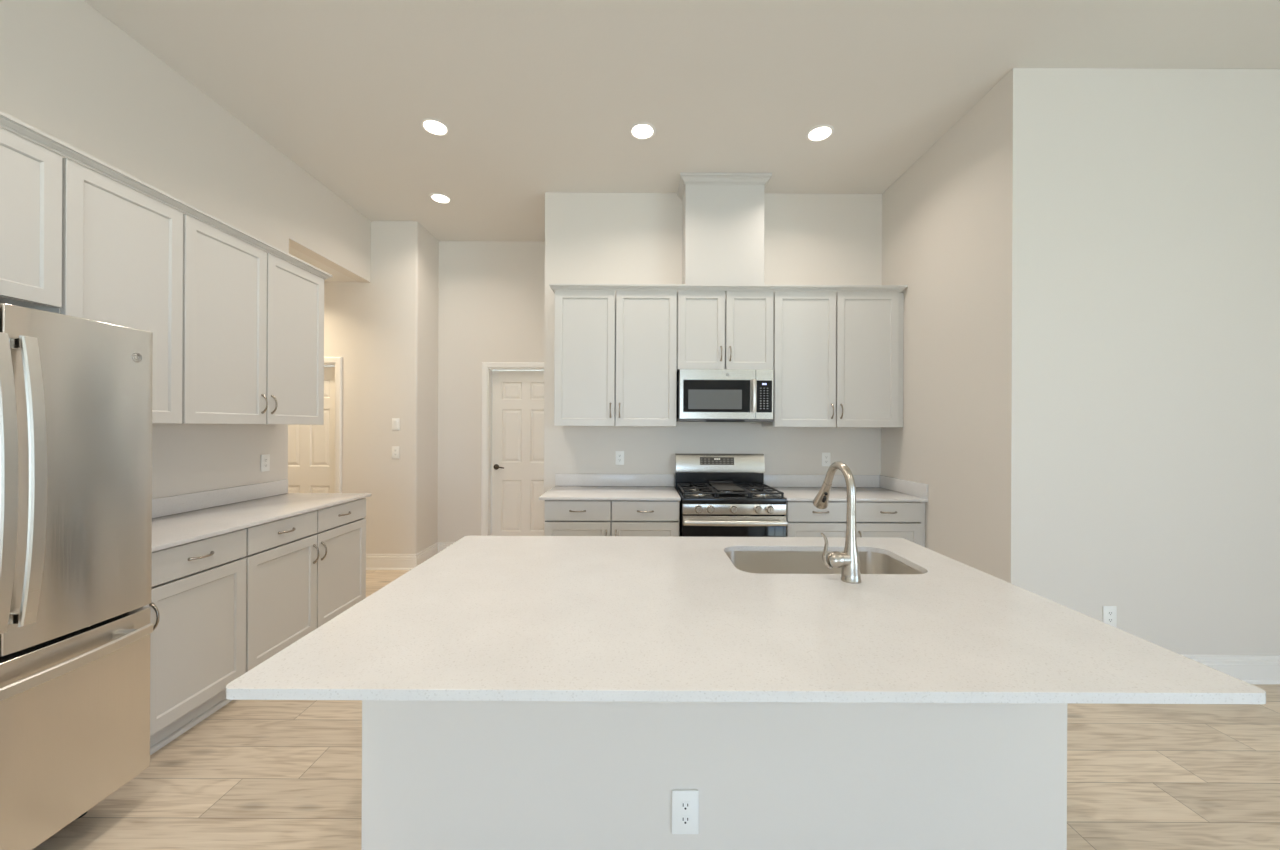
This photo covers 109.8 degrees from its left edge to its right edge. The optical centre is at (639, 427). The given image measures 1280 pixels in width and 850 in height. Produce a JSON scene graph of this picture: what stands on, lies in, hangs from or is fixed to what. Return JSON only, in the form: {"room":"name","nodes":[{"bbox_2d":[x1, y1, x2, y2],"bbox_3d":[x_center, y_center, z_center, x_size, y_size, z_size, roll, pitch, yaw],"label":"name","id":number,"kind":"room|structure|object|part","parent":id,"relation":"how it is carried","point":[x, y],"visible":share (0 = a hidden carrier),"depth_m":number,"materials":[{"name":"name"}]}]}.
{"room":"kitchen","nodes":[
{"label":"kitchen","id":0,"kind":"room"},
{"bbox_2d":[0,0,370,498],"bbox_3d":[-2.735,-0.322,-0.315,0.120,3.459,10.570,0,0,0],"label":"wall","id":1,"kind":"structure","parent":0,"point":[68,72],"depth_m":2.59,"materials":[{"name":"white paint"}]},
{"bbox_2d":[0,127,61,307],"bbox_3d":[-2.480,-0.788,1.338,0.384,0.610,0.956,0,0,0],"label":"upper cabinet","id":2,"kind":"object","parent":1,"relation":"attached to","point":[30,173],"visible":1,"depth_m":1.72,"materials":[{"name":"grey paint"}]},
{"bbox_2d":[27,158,182,422],"bbox_3d":[-2.481,-0.557,2.057,0.384,1.072,0.477,0,0,0],"label":"upper cabinet","id":3,"kind":"object","parent":1,"relation":"attached to","point":[122,247],"visible":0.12,"depth_m":2.04,"materials":[{"name":"grey paint"}]},
{"bbox_3d":[-2.357,-0.557,1.820,0.028,1.068,0.004,0,0,0],"label":"panel","id":4,"kind":"part","parent":3,"relation":"part of","materials":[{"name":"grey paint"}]},
{"bbox_2d":[152,479,287,517],"bbox_3d":[-2.667,0.444,2.625,0.020,0.104,1.560,0,0,0],"label":"backsplash","id":5,"kind":"structure","parent":1,"relation":"attached to","point":[164,506],"depth_m":2.81,"materials":[{"name":"white stone"}]},
{"bbox_2d":[182,214,323,424],"bbox_3d":[-2.481,-0.557,2.808,0.384,1.072,1.023,0,0,0],"label":"upper cabinet","id":6,"kind":"object","parent":1,"relation":"attached to","point":[253,344],"visible":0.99,"depth_m":2.68,"materials":[{"name":"grey paint"}]},
{"bbox_2d":[0,111,331,279],"bbox_3d":[-2.478,-1.115,2.090,0.377,0.042,2.528,0,0,0],"label":"crown molding","id":7,"kind":"structure","parent":6,"relation":"attached to","point":[8,122],"depth_m":2.06,"materials":[{"name":"grey paint"}]},
{"bbox_3d":[-2.333,-0.556,2.554,0.019,1.072,0.503,0,0,0],"label":"door","id":8,"kind":"part","parent":6,"relation":"part of","materials":[{"name":"grey paint"}]},
{"bbox_3d":[-2.308,-0.145,2.774,0.036,0.124,0.016,0,0,0],"label":"door pull","id":9,"kind":"part","parent":6,"relation":"part of","materials":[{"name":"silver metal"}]},
{"bbox_3d":[-2.308,-0.145,2.846,0.036,0.124,0.016,0,0,0],"label":"door pull","id":10,"kind":"part","parent":6,"relation":"part of","materials":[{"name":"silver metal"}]},
{"bbox_3d":[-2.333,-0.556,3.065,0.019,1.072,0.500,0,0,0],"label":"door","id":11,"kind":"part","parent":6,"relation":"part of","materials":[{"name":"grey paint"}]},
{"bbox_2d":[261,454,269,471],"bbox_3d":[-2.673,0.253,3.215,0.008,0.120,0.074,0,0,0],"label":"wall outlet","id":12,"kind":"object","parent":1,"relation":"attached to","point":[265,459],"visible":1,"depth_m":3.21,"materials":[{"name":"white plastic"}]},
{"bbox_2d":[289,247,356,281],"bbox_3d":[-4.041,-1.498,3.888,2.504,0.100,1.164,0,0,0],"label":"ceiling","id":13,"kind":"structure","parent":0,"point":[337,276],"depth_m":4.08,"materials":[{"name":"white paint"}]},
{"bbox_2d":[324,221,438,553],"bbox_3d":[-3.756,-0.326,4.782,3.085,3.459,0.625,0,0,0],"label":"wall","id":14,"kind":"structure","parent":0,"point":[384,329],"depth_m":4.47,"materials":[{"name":"white paint"}]},
{"bbox_2d":[288,357,341,492],"bbox_3d":[-3.394,0.352,4.529,0.877,2.106,0.158,0,0,0],"label":"door","id":15,"kind":"structure","parent":14,"relation":"in","point":[314,451],"depth_m":4.57,"materials":[{"name":"white paint"}]},
{"bbox_3d":[-3.394,0.352,4.460,0.877,2.106,0.019,0,0,0],"label":"casing","id":16,"kind":"part","parent":15,"relation":"part of","materials":[{"name":"white paint"}]},
{"bbox_2d":[392,418,398,429],"bbox_3d":[-2.420,-0.033,4.464,0.074,0.120,0.010,0,0,0],"label":"light switch","id":17,"kind":"object","parent":14,"relation":"attached to","point":[395,421],"visible":1,"depth_m":4.46,"materials":[{"name":"white plastic"}]},
{"bbox_2d":[392,446,398,457],"bbox_3d":[-2.421,0.246,4.466,0.074,0.120,0.008,0,0,0],"label":"wall outlet","id":18,"kind":"object","parent":14,"relation":"attached to","point":[395,449],"visible":1,"depth_m":4.46,"materials":[{"name":"white plastic"}]},
{"bbox_2d":[366,542,454,569],"bbox_3d":[-2.353,1.333,4.694,1.202,0.152,0.500,0,0,0],"label":"baseboard","id":19,"kind":"structure","parent":14,"relation":"attached to","point":[373,561],"depth_m":4.46,"materials":[{"name":"white paint"}]},
{"bbox_2d":[437,241,544,541],"bbox_3d":[-1.521,-0.316,5.015,1.386,3.459,0.140,0,0,0],"label":"wall","id":20,"kind":"structure","parent":0,"point":[491,303],"depth_m":4.95,"materials":[{"name":"white paint"}]},
{"bbox_2d":[481,362,543,535],"bbox_3d":[-1.273,0.349,5.004,0.922,2.131,0.158,0,0,0],"label":"door","id":21,"kind":"structure","parent":20,"relation":"in","point":[512,430],"depth_m":5.04,"materials":[{"name":"white paint"}]},
{"bbox_3d":[-1.567,0.441,5.009,0.132,0.062,0.061,0,0,0],"label":"handle","id":22,"kind":"part","parent":21,"relation":"part of","materials":[{"name":"brown metal"}]},
{"bbox_2d":[33,570,1279,849],"bbox_3d":[0.243,1.471,-0.250,11.100,0.100,10.900,0,0,0],"label":"floor","id":23,"kind":"structure","parent":0,"point":[251,774],"depth_m":1.80,"materials":[{"name":"brown wood"}]},
{"bbox_2d":[0,303,152,849],"bbox_3d":[-2.189,0.518,1.298,0.837,1.785,0.816,0,0,0],"label":"refrigerator","id":24,"kind":"object","parent":23,"relation":"on","point":[76,628],"visible":1,"depth_m":1.45,"materials":[{"name":"grey metal"}]},
{"bbox_3d":[-1.791,0.157,1.267,0.045,0.850,0.035,0,0,0],"label":"handle","id":25,"kind":"part","parent":24,"relation":"part of","materials":[{"name":"silver metal"}]},
{"bbox_3d":[-1.828,0.560,1.329,0.044,0.032,0.026,0,0,0],"label":"handle post","id":26,"kind":"part","parent":24,"relation":"part of","materials":[{"name":"silver metal"}]},
{"bbox_3d":[-1.824,-0.246,1.329,0.044,0.032,0.026,0,0,0],"label":"handle post","id":27,"kind":"part","parent":24,"relation":"part of","materials":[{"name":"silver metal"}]},
{"bbox_3d":[-1.791,0.157,1.329,0.045,0.850,0.035,0,0,0],"label":"handle","id":28,"kind":"part","parent":24,"relation":"part of","materials":[{"name":"silver metal"}]},
{"bbox_3d":[-1.882,0.981,1.298,0.085,0.602,0.816,0,0,0],"label":"freezer drawer","id":29,"kind":"part","parent":24,"relation":"part of","materials":[{"name":"silver metal"}]},
{"bbox_3d":[-1.878,0.152,1.504,0.085,1.025,0.404,0,0,0],"label":"fridge door","id":30,"kind":"part","parent":24,"relation":"part of","materials":[{"name":"silver metal"}]},
{"bbox_3d":[-1.796,0.744,1.308,0.048,0.035,0.727,0,0,0],"label":"handle","id":31,"kind":"part","parent":24,"relation":"part of","materials":[{"name":"silver metal"}]},
{"bbox_3d":[-1.831,0.744,1.617,0.040,0.026,0.032,0,0,0],"label":"handle post","id":32,"kind":"part","parent":24,"relation":"part of","materials":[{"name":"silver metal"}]},
{"bbox_2d":[143,529,245,754],"bbox_3d":[-2.349,0.965,2.106,0.660,0.889,0.499,0,0,0],"label":"base cabinet","id":33,"kind":"object","parent":23,"relation":"on","point":[198,603],"visible":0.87,"depth_m":2.09,"materials":[{"name":"grey paint"}]},
{"bbox_3d":[-2.037,0.797,1.891,0.036,0.124,0.016,0,0,0],"label":"door pull","id":34,"kind":"part","parent":33,"relation":"part of","materials":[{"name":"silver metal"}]},
{"bbox_3d":[-2.112,1.399,2.106,0.018,0.022,0.499,0,0,0],"label":"shoe moulding","id":35,"kind":"part","parent":33,"relation":"part of","materials":[{"name":"grey paint"}]},
{"bbox_3d":[-2.062,0.601,2.106,0.019,0.144,0.491,0,0,0],"label":"drawer","id":36,"kind":"part","parent":33,"relation":"part of","materials":[{"name":"grey paint"}]},
{"bbox_3d":[-2.036,0.601,2.106,0.036,0.016,0.124,0,0,0],"label":"drawer pull","id":37,"kind":"part","parent":33,"relation":"part of","materials":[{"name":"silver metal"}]},
{"bbox_2d":[243,498,365,671],"bbox_3d":[-2.349,0.965,2.872,0.660,0.889,1.027,0,0,0],"label":"base cabinet","id":38,"kind":"object","parent":23,"relation":"on","point":[305,570],"visible":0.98,"depth_m":2.74,"materials":[{"name":"grey paint"}]},
{"bbox_2d":[152,479,371,551],"bbox_3d":[-2.355,0.456,2.630,0.645,0.126,1.570,0,0,0],"label":"countertop","id":39,"kind":"structure","parent":38,"relation":"on","point":[177,520],"depth_m":2.66,"materials":[{"name":"white stone"}]},
{"bbox_3d":[-2.062,0.601,2.615,0.019,0.144,0.506,0,0,0],"label":"drawer","id":40,"kind":"part","parent":38,"relation":"part of","materials":[{"name":"grey paint"}]},
{"bbox_3d":[-2.064,0.991,2.615,0.019,0.616,0.506,0,0,0],"label":"door","id":41,"kind":"part","parent":38,"relation":"part of","materials":[{"name":"grey paint"}]},
{"bbox_3d":[-2.036,0.601,2.615,0.036,0.016,0.124,0,0,0],"label":"drawer pull","id":42,"kind":"part","parent":38,"relation":"part of","materials":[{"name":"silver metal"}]},
{"bbox_3d":[-2.037,0.797,2.837,0.036,0.124,0.016,0,0,0],"label":"door pull","id":43,"kind":"part","parent":38,"relation":"part of","materials":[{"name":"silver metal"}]},
{"bbox_3d":[-2.037,0.797,2.907,0.036,0.124,0.016,0,0,0],"label":"door pull","id":44,"kind":"part","parent":38,"relation":"part of","materials":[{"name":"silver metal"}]},
{"bbox_3d":[-2.064,0.991,3.128,0.019,0.616,0.505,0,0,0],"label":"door","id":45,"kind":"part","parent":38,"relation":"part of","materials":[{"name":"grey paint"}]},
{"bbox_3d":[-2.062,0.601,3.128,0.019,0.144,0.505,0,0,0],"label":"drawer","id":46,"kind":"part","parent":38,"relation":"part of","materials":[{"name":"grey paint"}]},
{"bbox_2d":[545,500,679,536],"bbox_3d":[-0.202,0.975,3.577,0.988,0.889,0.664,0,0,0],"label":"base cabinet","id":47,"kind":"object","parent":23,"relation":"on","point":[562,517],"visible":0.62,"depth_m":3.28,"materials":[{"name":"grey paint"}]},
{"bbox_3d":[-0.451,0.608,3.289,0.480,0.144,0.019,0,0,0],"label":"drawer","id":48,"kind":"part","parent":47,"relation":"part of","materials":[{"name":"grey paint"}]},
{"bbox_3d":[-0.453,0.998,3.289,0.480,0.616,0.019,0,0,0],"label":"door","id":49,"kind":"part","parent":47,"relation":"part of","materials":[{"name":"grey paint"}]},
{"bbox_2d":[539,474,680,500],"bbox_3d":[-0.215,0.466,3.586,1.030,0.126,0.647,0,0,0],"label":"countertop","id":50,"kind":"structure","parent":47,"relation":"on","point":[646,487],"depth_m":3.79,"materials":[{"name":"white stone"}]},
{"bbox_3d":[0.043,0.610,3.289,0.492,0.144,0.019,0,0,0],"label":"drawer","id":51,"kind":"part","parent":47,"relation":"part of","materials":[{"name":"grey paint"}]},
{"bbox_3d":[0.043,0.610,3.263,0.124,0.016,0.036,0,0,0],"label":"drawer pull","id":52,"kind":"part","parent":47,"relation":"part of","materials":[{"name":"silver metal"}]},
{"bbox_3d":[0.042,1.000,3.289,0.492,0.616,0.019,0,0,0],"label":"door","id":53,"kind":"part","parent":47,"relation":"part of","materials":[{"name":"grey paint"}]},
{"bbox_2d":[361,700,1066,849],"bbox_3d":[0.208,0.976,1.657,1.956,0.890,0.825,0,0,0],"label":"kitchen island","id":54,"kind":"object","parent":23,"relation":"on","point":[437,775],"visible":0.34,"depth_m":1.25,"materials":[{"name":"white paint"}]},
{"bbox_2d":[672,790,698,833],"bbox_3d":[0.126,1.061,1.241,0.074,0.120,0.008,0,0,0],"label":"wall outlet","id":55,"kind":"object","parent":54,"relation":"attached to","point":[685,803],"visible":1,"depth_m":1.24,"materials":[{"name":"white plastic"}]},
{"bbox_2d":[679,801,690,810],"bbox_3d":[0.126,1.041,1.239,0.033,0.025,0.003,0,0,0],"label":"receptacle","id":56,"kind":"object","parent":55,"relation":"attached to","point":[683,805],"depth_m":1.24,"materials":[{"name":"grey plastic"}]},
{"bbox_2d":[679,815,690,824],"bbox_3d":[0.126,1.080,1.239,0.033,0.025,0.003,0,0,0],"label":"receptacle","id":57,"kind":"object","parent":55,"relation":"attached to","point":[683,819],"depth_m":1.24,"materials":[{"name":"grey plastic"}]},
{"bbox_2d":[226,536,1265,703],"bbox_3d":[0.207,0.520,1.484,2.034,0.022,1.231,0,0,0],"label":"island countertop","id":58,"kind":"structure","parent":54,"relation":"on","point":[483,618],"depth_m":1.08,"materials":[{"name":"white stone"}]},
{"bbox_2d":[726,551,923,573],"bbox_3d":[0.694,0.644,1.754,0.734,0.221,0.410,0,0,0],"label":"sink","id":59,"kind":"object","parent":58,"relation":"in","point":[760,562],"visible":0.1,"depth_m":1.94,"materials":[{"name":"silver metal"}]},
{"bbox_2d":[813,461,860,583],"bbox_3d":[0.669,0.315,1.625,0.138,0.391,0.313,0,0,0],"label":"kitchen faucet","id":60,"kind":"object","parent":58,"relation":"on","point":[848,560],"visible":1,"depth_m":1.49,"materials":[{"name":"silver metal"}]},
{"bbox_3d":[0.619,0.409,1.488,0.039,0.121,0.018,0,0,0],"label":"lever","id":61,"kind":"part","parent":60,"relation":"part of","materials":[{"name":"silver metal"}]},
{"bbox_3d":[0.707,0.216,1.595,0.028,0.191,0.215,0,0,0],"label":"spout","id":62,"kind":"part","parent":60,"relation":"part of","materials":[{"name":"silver metal"}]},
{"bbox_2d":[675,453,787,536],"bbox_3d":[0.684,0.824,3.540,0.755,1.199,0.730,0,0,0],"label":"gas range","id":63,"kind":"object","parent":23,"relation":"on","point":[721,494],"visible":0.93,"depth_m":3.27,"materials":[{"name":"silver metal"}]},
{"bbox_3d":[0.424,0.588,3.227,0.060,0.060,0.034,0,0,0],"label":"knob","id":64,"kind":"part","parent":63,"relation":"part of","materials":[{"name":"silver metal"}]},
{"bbox_3d":[0.510,0.588,3.227,0.060,0.060,0.034,0,0,0],"label":"knob","id":65,"kind":"part","parent":63,"relation":"part of","materials":[{"name":"silver metal"}]},
{"bbox_2d":[676,481,785,503],"bbox_3d":[0.685,0.501,3.545,0.753,0.100,0.600,0,0,0],"label":"cooktop","id":66,"kind":"object","parent":63,"relation":"in","point":[690,492],"depth_m":3.36,"materials":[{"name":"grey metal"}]},
{"bbox_3d":[0.677,0.589,3.227,0.060,0.060,0.034,0,0,0],"label":"knob","id":67,"kind":"part","parent":63,"relation":"part of","materials":[{"name":"silver metal"}]},
{"bbox_3d":[0.683,0.908,3.263,0.747,0.541,0.043,0,0,0],"label":"oven door","id":68,"kind":"part","parent":63,"relation":"part of","materials":[{"name":"black glass"}]},
{"bbox_3d":[0.685,0.590,3.272,0.747,0.076,0.057,0,0,0],"label":"control panel","id":69,"kind":"part","parent":63,"relation":"part of","materials":[{"name":"silver metal"}]},
{"bbox_3d":[0.684,0.673,3.241,0.745,0.069,0.002,0,0,0],"label":"door trim","id":70,"kind":"part","parent":63,"relation":"part of","materials":[{"name":"silver metal"}]},
{"bbox_3d":[0.684,0.681,3.208,0.729,0.037,0.066,0,0,0],"label":"oven handle","id":71,"kind":"part","parent":63,"relation":"part of","materials":[{"name":"silver metal"}]},
{"bbox_3d":[0.852,0.590,3.227,0.060,0.060,0.034,0,0,0],"label":"knob","id":72,"kind":"part","parent":63,"relation":"part of","materials":[{"name":"silver metal"}]},
{"bbox_3d":[0.938,0.590,3.227,0.060,0.060,0.034,0,0,0],"label":"knob","id":73,"kind":"part","parent":63,"relation":"part of","materials":[{"name":"silver metal"}]},
{"bbox_2d":[785,501,924,546],"bbox_3d":[1.584,0.983,3.577,1.020,0.889,0.664,0,0,0],"label":"base cabinet","id":74,"kind":"object","parent":23,"relation":"on","point":[906,520],"visible":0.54,"depth_m":3.28,"materials":[{"name":"grey paint"}]},
{"bbox_3d":[1.076,0.929,3.314,0.004,0.787,0.028,0,0,0],"label":"panel","id":75,"kind":"part","parent":74,"relation":"part of","materials":[{"name":"grey paint"}]},
{"bbox_3d":[1.319,1.006,3.289,0.484,0.616,0.019,0,0,0],"label":"door","id":76,"kind":"part","parent":74,"relation":"part of","materials":[{"name":"grey paint"}]},
{"bbox_3d":[1.321,0.616,3.289,0.484,0.144,0.019,0,0,0],"label":"drawer","id":77,"kind":"part","parent":74,"relation":"part of","materials":[{"name":"grey paint"}]},
{"bbox_2d":[764,475,928,501],"bbox_3d":[1.584,0.474,3.586,1.025,0.126,0.647,0,0,0],"label":"countertop","id":78,"kind":"structure","parent":74,"relation":"on","point":[869,488],"depth_m":3.68,"materials":[{"name":"white stone"}]},
{"bbox_3d":[1.815,0.618,3.263,0.124,0.016,0.036,0,0,0],"label":"drawer pull","id":79,"kind":"part","parent":74,"relation":"part of","materials":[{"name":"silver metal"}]},
{"bbox_3d":[1.815,0.618,3.289,0.488,0.144,0.019,0,0,0],"label":"drawer","id":80,"kind":"part","parent":74,"relation":"part of","materials":[{"name":"grey paint"}]},
{"bbox_3d":[1.813,1.008,3.289,0.488,0.616,0.019,0,0,0],"label":"door","id":81,"kind":"part","parent":74,"relation":"part of","materials":[{"name":"grey paint"}]},
{"bbox_2d":[84,0,1279,241],"bbox_3d":[1.511,-2.083,-0.250,8.596,0.100,10.900,0,0,0],"label":"ceiling","id":82,"kind":"structure","parent":0,"point":[534,98],"depth_m":2.59,"materials":[{"name":"white paint"}]},
{"bbox_2d":[420,118,449,135],"bbox_3d":[-1.391,-2.042,3.065,0.184,0.006,0.184,0,0,0],"label":"recessed light","id":83,"kind":"object","parent":82,"relation":"in","point":[436,127],"visible":1,"depth_m":3.06,"materials":[{"name":"white glass"}]},
{"bbox_2d":[429,193,451,203],"bbox_3d":[-1.777,-2.044,4.020,0.184,0.006,0.184,0,0,0],"label":"recessed light","id":84,"kind":"object","parent":82,"relation":"in","point":[437,197],"visible":1,"depth_m":4.02,"materials":[{"name":"white glass"}]},
{"bbox_2d":[629,122,655,139],"bbox_3d":[0.021,-2.036,3.096,0.184,0.006,0.184,0,0,0],"label":"recessed light","id":85,"kind":"object","parent":82,"relation":"in","point":[640,130],"visible":1,"depth_m":3.09,"materials":[{"name":"beige glass"}]},
{"bbox_2d":[806,124,833,141],"bbox_3d":[1.247,-2.031,3.112,0.184,0.006,0.184,0,0,0],"label":"recessed light","id":86,"kind":"object","parent":82,"relation":"in","point":[819,133],"visible":1,"depth_m":3.11,"materials":[{"name":"beige glass"}]},
{"bbox_2d":[543,192,881,535],"bbox_3d":[0.636,-0.307,4.503,2.930,3.459,1.185,0,0,0],"label":"wall","id":87,"kind":"structure","parent":0,"point":[591,238],"depth_m":3.91,"materials":[{"name":"white paint"}]},
{"bbox_2d":[555,474,673,485],"bbox_3d":[-0.215,0.455,3.899,1.030,0.104,0.020,0,0,0],"label":"backsplash","id":88,"kind":"structure","parent":87,"relation":"attached to","point":[560,479],"depth_m":3.89,"materials":[{"name":"white stone"}]},
{"bbox_2d":[554,290,676,425],"bbox_3d":[-0.190,-0.547,3.717,0.975,1.072,0.384,0,0,0],"label":"upper cabinet","id":89,"kind":"object","parent":87,"relation":"attached to","point":[615,354],"visible":1,"depth_m":3.57,"materials":[{"name":"grey paint"}]},
{"bbox_3d":[-0.675,-0.549,3.594,0.004,1.068,0.028,0,0,0],"label":"panel","id":90,"kind":"part","parent":89,"relation":"part of","materials":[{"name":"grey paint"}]},
{"bbox_3d":[-0.434,-0.548,3.570,0.476,1.072,0.019,0,0,0],"label":"door","id":91,"kind":"part","parent":89,"relation":"part of","materials":[{"name":"grey paint"}]},
{"bbox_3d":[0.053,-0.546,3.570,0.479,1.072,0.019,0,0,0],"label":"door","id":92,"kind":"part","parent":89,"relation":"part of","materials":[{"name":"grey paint"}]},
{"bbox_3d":[0.295,-0.545,3.594,0.004,1.068,0.028,0,0,0],"label":"panel","id":93,"kind":"part","parent":89,"relation":"part of","materials":[{"name":"grey paint"}]},
{"bbox_2d":[549,284,907,293],"bbox_3d":[0.697,-1.100,3.718,2.812,0.042,0.380,0,0,0],"label":"crown molding","id":94,"kind":"structure","parent":89,"relation":"attached to","point":[605,287],"depth_m":3.54,"materials":[{"name":"grey paint"}]},
{"bbox_2d":[615,451,623,464],"bbox_3d":[-0.171,0.264,3.906,0.074,0.120,0.008,0,0,0],"label":"wall outlet","id":95,"kind":"object","parent":87,"relation":"attached to","point":[619,454],"visible":1,"depth_m":3.90,"materials":[{"name":"white plastic"}]},
{"bbox_2d":[677,172,771,292],"bbox_3d":[0.691,-1.579,3.752,0.731,0.913,0.315,0,0,0],"label":"chase","id":96,"kind":"object","parent":87,"relation":"attached to","point":[723,213],"visible":0.83,"depth_m":3.64,"materials":[{"name":"grey paint"}]},
{"bbox_3d":[0.693,-2.001,3.751,0.731,0.068,0.314,0,0,0],"label":"crown","id":97,"kind":"part","parent":96,"relation":"part of","materials":[{"name":"grey paint"}]},
{"bbox_2d":[677,291,772,370],"bbox_3d":[0.682,-0.769,3.717,0.763,0.620,0.384,0,0,0],"label":"upper cabinet","id":98,"kind":"object","parent":87,"relation":"attached to","point":[716,329],"visible":0.98,"depth_m":3.57,"materials":[{"name":"grey paint"}]},
{"bbox_3d":[0.302,-0.771,3.594,0.004,0.616,0.028,0,0,0],"label":"panel","id":99,"kind":"part","parent":98,"relation":"part of","materials":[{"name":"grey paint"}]},
{"bbox_3d":[0.491,-0.770,3.570,0.372,0.620,0.019,0,0,0],"label":"door","id":100,"kind":"part","parent":98,"relation":"part of","materials":[{"name":"grey paint"}]},
{"bbox_2d":[677,369,773,421],"bbox_3d":[0.680,-0.249,3.688,0.748,0.412,0.441,0,0,0],"label":"microwave","id":101,"kind":"object","parent":98,"relation":"attached to","point":[703,395],"visible":0.99,"depth_m":3.51,"materials":[{"name":"silver metal"}]},
{"bbox_3d":[0.603,-0.246,3.513,0.520,0.249,0.002,0,0,0],"label":"door glass","id":102,"kind":"part","parent":101,"relation":"part of","materials":[{"name":"black glass"}]},
{"bbox_3d":[0.888,-0.246,3.489,0.028,0.260,0.043,0,0,0],"label":"door handle","id":103,"kind":"part","parent":101,"relation":"part of","materials":[{"name":"silver metal"}]},
{"bbox_3d":[0.977,-0.259,3.524,0.138,0.390,0.028,0,0,0],"label":"control panel","id":104,"kind":"part","parent":101,"relation":"part of","materials":[{"name":"silver metal"}]},
{"bbox_3d":[0.973,-0.242,3.511,0.118,0.247,0.002,0,0,0],"label":"control glass","id":105,"kind":"part","parent":101,"relation":"part of","materials":[{"name":"black glass"}]},
{"bbox_3d":[0.873,-0.768,3.570,0.372,0.620,0.019,0,0,0],"label":"door","id":106,"kind":"part","parent":98,"relation":"part of","materials":[{"name":"grey paint"}]},
{"bbox_2d":[764,475,879,486],"bbox_3d":[1.574,0.463,3.899,1.004,0.104,0.020,0,0,0],"label":"backsplash","id":107,"kind":"structure","parent":87,"relation":"attached to","point":[770,480],"depth_m":3.89,"materials":[{"name":"white stone"}]},
{"bbox_2d":[822,453,830,465],"bbox_3d":[1.621,0.277,3.906,0.074,0.120,0.008,0,0,0],"label":"wall outlet","id":108,"kind":"object","parent":87,"relation":"attached to","point":[826,457],"visible":0.95,"depth_m":3.90,"materials":[{"name":"white plastic"}]},
{"bbox_2d":[762,291,903,426],"bbox_3d":[1.582,-0.539,3.717,1.035,1.072,0.384,0,0,0],"label":"upper cabinet","id":109,"kind":"object","parent":87,"relation":"attached to","point":[838,358],"visible":1,"depth_m":3.57,"materials":[{"name":"grey paint"}]},
{"bbox_3d":[1.066,-0.541,3.594,0.004,1.068,0.028,0,0,0],"label":"panel","id":110,"kind":"part","parent":109,"relation":"part of","materials":[{"name":"grey paint"}]},
{"bbox_3d":[1.312,-0.540,3.570,0.486,1.072,0.019,0,0,0],"label":"door","id":111,"kind":"part","parent":109,"relation":"part of","materials":[{"name":"grey paint"}]},
{"bbox_3d":[1.808,-0.538,3.570,0.486,1.072,0.019,0,0,0],"label":"door","id":112,"kind":"part","parent":109,"relation":"part of","materials":[{"name":"grey paint"}]},
{"bbox_2d":[881,68,1279,654],"bbox_3d":[3.901,-0.292,3.817,3.600,3.459,2.555,0,0,0],"label":"wall","id":113,"kind":"structure","parent":0,"point":[1088,259],"depth_m":2.54,"materials":[{"name":"white paint"}]},
{"bbox_2d":[880,475,927,498],"bbox_3d":[2.087,0.465,3.587,0.020,0.104,0.645,0,0,0],"label":"backsplash","id":114,"kind":"structure","parent":113,"relation":"attached to","point":[917,489],"depth_m":3.51,"materials":[{"name":"white stone"}]},
{"bbox_2d":[1103,606,1116,626],"bbox_3d":[2.650,1.066,2.536,0.074,0.120,0.008,0,0,0],"label":"wall outlet","id":115,"kind":"object","parent":113,"relation":"attached to","point":[1109,612],"visible":0.92,"depth_m":2.53,"materials":[{"name":"white plastic"}]},
{"bbox_2d":[1180,654,1279,683],"bbox_3d":[3.831,1.361,2.887,3.526,0.152,0.746,0,0,0],"label":"baseboard","id":116,"kind":"structure","parent":113,"relation":"attached to","point":[1251,669],"depth_m":2.52,"materials":[{"name":"white paint"}]}
]}

